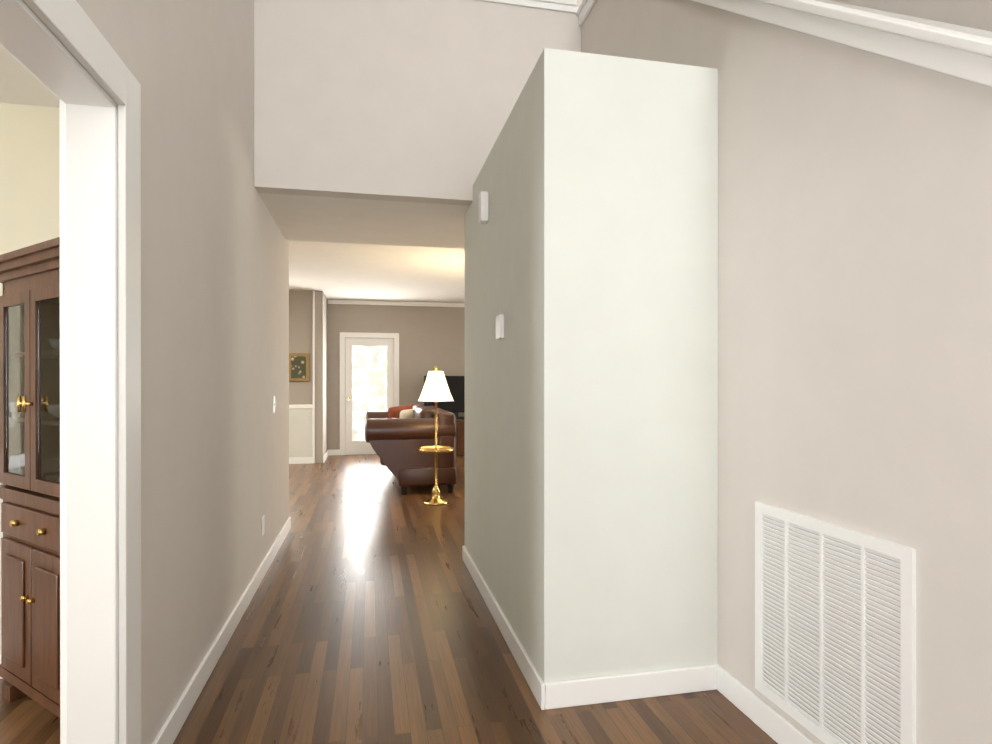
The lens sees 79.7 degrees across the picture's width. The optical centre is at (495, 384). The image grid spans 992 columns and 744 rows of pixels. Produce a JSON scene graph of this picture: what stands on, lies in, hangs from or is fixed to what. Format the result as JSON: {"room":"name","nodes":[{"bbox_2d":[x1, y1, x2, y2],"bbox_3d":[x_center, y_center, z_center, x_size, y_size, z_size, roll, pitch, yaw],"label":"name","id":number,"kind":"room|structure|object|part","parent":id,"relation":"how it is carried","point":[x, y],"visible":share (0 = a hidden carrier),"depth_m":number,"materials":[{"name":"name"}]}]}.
{"room":"entrance hallway","nodes":[
{"label":"entrance hallway","id":0,"kind":"room"},
{"bbox_2d":[0,103,59,295],"bbox_3d":[-3.551,0.027,2.290,4.375,2.450,0.120,0,0,-12],"label":"wall","id":1,"kind":"structure","parent":0,"point":[29,175],"depth_m":2.55,"materials":[{"name":"paint"}]},
{"bbox_2d":[0,483,2,654],"bbox_3d":[-3.535,0.772,2.230,4.360,0.760,0.006,0,0,-12],"label":"trim","id":2,"kind":"structure","parent":1,"relation":"attached to","point":[1,533],"depth_m":2.53,"materials":[{"name":"paint"}]},
{"bbox_2d":[22,0,288,743],"bbox_3d":[-0.905,-1.445,0.665,0.120,5.400,9.110,0,0,-12],"label":"wall","id":3,"kind":"structure","parent":0,"point":[214,357],"depth_m":2.45,"materials":[{"name":"paint"}]},
{"bbox_2d":[0,0,140,743],"bbox_3d":[-0.870,0.183,0.492,0.164,2.145,2.580,0,0,-12],"label":"door frame","id":4,"kind":"structure","parent":3,"relation":"attached to","point":[100,480],"depth_m":1.63,"materials":[{"name":"white wood"}]},
{"bbox_2d":[152,517,290,743],"bbox_3d":[-1.426,1.200,3.456,0.016,0.100,3.445,0,0,-12],"label":"baseboard","id":5,"kind":"structure","parent":3,"relation":"attached to","point":[173,724],"depth_m":2.60,"materials":[{"name":"white wood"}]},
{"bbox_2d":[262,515,264,535],"bbox_3d":[-1.520,0.923,3.877,0.006,0.120,0.075,0,0,-12],"label":"outlet","id":6,"kind":"object","parent":3,"relation":"attached to","point":[263,524],"visible":1,"depth_m":3.87,"materials":[{"name":"white plastic"}]},
{"bbox_2d":[273,396,275,412],"bbox_3d":[-1.609,0.149,4.316,0.014,0.120,0.075,0,0,-12],"label":"light switch","id":7,"kind":"object","parent":3,"relation":"attached to","point":[274,404],"visible":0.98,"depth_m":4.31,"materials":[{"name":"white plastic"}]},
{"bbox_2d":[0,46,469,248],"bbox_3d":[-0.113,-1.345,0.834,10.740,0.300,9.110,0,0,-12],"label":"ceiling","id":8,"kind":"structure","parent":0,"point":[332,219],"depth_m":4.23,"materials":[{"name":"paint"}]},
{"bbox_2d":[289,290,312,404],"bbox_3d":[-4.968,-0.109,8.892,4.340,2.700,0.154,0,0,-12],"label":"wall","id":9,"kind":"structure","parent":0,"point":[300,324],"depth_m":9.25,"materials":[{"name":"paint"}]},
{"bbox_3d":[-3.067,-0.260,9.233,0.320,0.440,0.033,0,0,-12],"label":"picture frame","id":10,"kind":"part","parent":9,"relation":"part of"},
{"bbox_2d":[315,291,326,462],"bbox_3d":[-2.880,-0.111,9.797,0.120,2.700,0.990,0,0,-12],"label":"wall","id":11,"kind":"structure","parent":0,"point":[320,298],"depth_m":9.32,"materials":[{"name":"paint"}]},
{"bbox_2d":[323,300,328,462],"bbox_3d":[-2.807,-0.110,9.802,0.015,2.699,0.950,0,0,-12],"label":"trim","id":12,"kind":"structure","parent":11,"relation":"attached to","point":[326,455],"depth_m":9.84,"materials":[{"name":"white wood"}]},
{"bbox_2d":[289,240,464,302],"bbox_3d":[-1.600,-1.507,7.852,10.740,0.100,5.580,0,0,-12],"label":"ceiling","id":13,"kind":"structure","parent":0,"point":[353,271],"depth_m":7.69,"materials":[{"name":"paint"}]},
{"bbox_2d":[0,454,777,743],"bbox_3d":[-0.633,1.290,3.534,11.600,0.080,15.400,0,0,-12],"label":"floor","id":14,"kind":"structure","parent":0,"point":[367,617],"depth_m":2.69,"materials":[{"name":"brown wood"}]},
{"bbox_2d":[0,237,59,717],"bbox_3d":[-1.571,0.380,2.418,0.948,1.745,0.603,0,0,33],"label":"hutch","id":15,"kind":"object","parent":14,"relation":"on","point":[30,448],"visible":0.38,"depth_m":2.19,"materials":[{"name":"wood"},{"name":"brass"},{"name":"glass"}]},
{"bbox_2d":[365,404,455,494],"bbox_3d":[-1.164,0.764,7.683,1.020,0.958,2.130,0,0,-12],"label":"sofa","id":16,"kind":"object","parent":14,"relation":"on","point":[396,437],"visible":0.79,"depth_m":6.69,"materials":[{"name":"brown leather"}]},
{"bbox_2d":[418,366,453,505],"bbox_3d":[-0.628,0.525,6.212,0.380,1.440,0.380,0,0,-12],"label":"floor lamp","id":17,"kind":"object","parent":14,"relation":"on","point":[435,389],"visible":1,"depth_m":6.13,"materials":[{"name":"brass"},{"name":"fabric"}]},
{"bbox_2d":[424,376,464,455],"bbox_3d":[-0.723,0.548,10.473,1.300,1.380,0.542,0,0,-12],"label":"tv console","id":18,"kind":"object","parent":14,"relation":"on","point":[456,387],"visible":0.35,"depth_m":10.37,"materials":[{"name":"brown wood"}]},
{"bbox_2d":[465,48,717,683],"bbox_3d":[0.345,-0.025,3.340,0.744,2.550,1.980,0,0,-12],"label":"wall block","id":19,"kind":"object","parent":14,"relation":"on","point":[591,430],"visible":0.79,"depth_m":2.39,"materials":[{"name":"paint"}]},
{"bbox_2d":[479,191,488,223],"bbox_3d":[-0.070,-1.005,3.383,0.050,0.170,0.070,0,0,-12],"label":"detector","id":20,"kind":"object","parent":19,"relation":"attached to","point":[483,207],"visible":1,"depth_m":3.35,"materials":[{"name":"white plastic"}]},
{"bbox_2d":[496,314,503,339],"bbox_3d":[0.021,-0.289,3.015,0.024,0.120,0.090,0,0,-12],"label":"thermostat","id":21,"kind":"object","parent":19,"relation":"attached to","point":[499,326],"visible":0.98,"depth_m":2.97,"materials":[{"name":"white plastic"}]},
{"bbox_2d":[462,546,543,709],"bbox_3d":[-0.023,1.201,3.256,0.020,0.100,1.996,0,0,-12],"label":"baseboard","id":22,"kind":"structure","parent":19,"relation":"attached to","point":[535,682],"depth_m":2.82,"materials":[{"name":"white wood"}]},
{"bbox_2d":[544,664,715,709],"bbox_3d":[0.541,1.202,2.361,0.690,0.100,0.019,0,0,-12],"label":"baseboard","id":23,"kind":"structure","parent":19,"relation":"attached to","point":[612,688],"depth_m":2.35,"materials":[{"name":"white wood"}]},
{"bbox_2d":[327,300,464,449],"bbox_3d":[0.016,-0.113,10.988,6.280,2.700,0.120,0,0,-12],"label":"wall","id":24,"kind":"structure","parent":0,"point":[430,338],"depth_m":10.59,"materials":[{"name":"paint"}]},
{"bbox_2d":[340,332,398,454],"bbox_3d":[-2.221,0.168,10.448,1.020,2.140,0.130,0,0,-12],"label":"door","id":25,"kind":"structure","parent":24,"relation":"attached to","point":[369,371],"depth_m":10.35,"materials":[{"name":"white wood"}]},
{"bbox_2d":[329,300,464,454],"bbox_3d":[-0.015,-0.112,10.904,5.935,2.699,0.030,0,0,-12],"label":"trim","id":26,"kind":"structure","parent":24,"relation":"attached to","point":[357,302],"depth_m":10.49,"materials":[{"name":"white wood"}]},
{"bbox_2d":[254,0,580,205],"bbox_3d":[-0.458,-1.875,3.882,2.089,1.350,0.120,0,0,-12],"label":"wall","id":27,"kind":"structure","parent":0,"point":[402,100],"depth_m":3.77,"materials":[{"name":"paint"}]},
{"bbox_2d":[479,0,578,13],"bbox_3d":[-0.458,-2.550,3.881,2.087,0.080,0.190,0,0,-12],"label":"trim","id":28,"kind":"structure","parent":27,"relation":"on","point":[568,6],"depth_m":3.97,"materials":[{"name":"white"}]},
{"bbox_2d":[576,0,582,6],"bbox_3d":[1.167,-2.829,5.646,6.240,2.650,0.120,0,0,-12],"label":"wall","id":29,"kind":"structure","parent":0,"point":[579,2],"depth_m":5.49,"materials":[{"name":"paint"}]},
{"bbox_2d":[581,0,991,743],"bbox_3d":[0.965,-0.622,2.530,0.130,3.747,3.120,0,0,-12],"label":"wall","id":30,"kind":"structure","parent":0,"point":[855,288],"depth_m":1.76,"materials":[{"name":"paint"}]},
{"bbox_2d":[716,664,815,743],"bbox_3d":[1.064,1.203,1.711,0.016,0.100,1.510,0,0,-12],"label":"baseboard","id":31,"kind":"structure","parent":30,"relation":"attached to","point":[773,724],"depth_m":2.17,"materials":[{"name":"white wood"}]},
{"bbox_2d":[576,0,991,86],"bbox_3d":[0.974,-0.635,2.487,0.200,3.775,3.203,0,0,-12],"label":"trim","id":32,"kind":"structure","parent":30,"relation":"attached to","point":[966,56],"depth_m":1.65,"materials":[{"name":"white"}]},
{"bbox_2d":[755,501,915,743],"bbox_3d":[1.030,0.778,1.877,0.014,0.690,0.650,0,0,-12],"label":"air vent","id":33,"kind":"object","parent":30,"relation":"in","point":[835,634],"visible":1,"depth_m":1.82,"materials":[{"name":"white metal"}]},
{"bbox_2d":[831,0,991,31],"bbox_3d":[2.402,-1.445,0.686,0.120,5.400,7.780,0,0,-12],"label":"wall","id":34,"kind":"structure","parent":0,"point":[976,14],"depth_m":2.58,"materials":[{"name":"paint"}]},
{"bbox_2d":[815,0,991,38],"bbox_3d":[2.037,-0.991,1.877,0.100,2.490,3.192,0,0,-12],"label":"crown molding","id":35,"kind":"structure","parent":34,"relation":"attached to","point":[974,31],"depth_m":2.57,"materials":[{"name":"white painted wood"}]}
]}

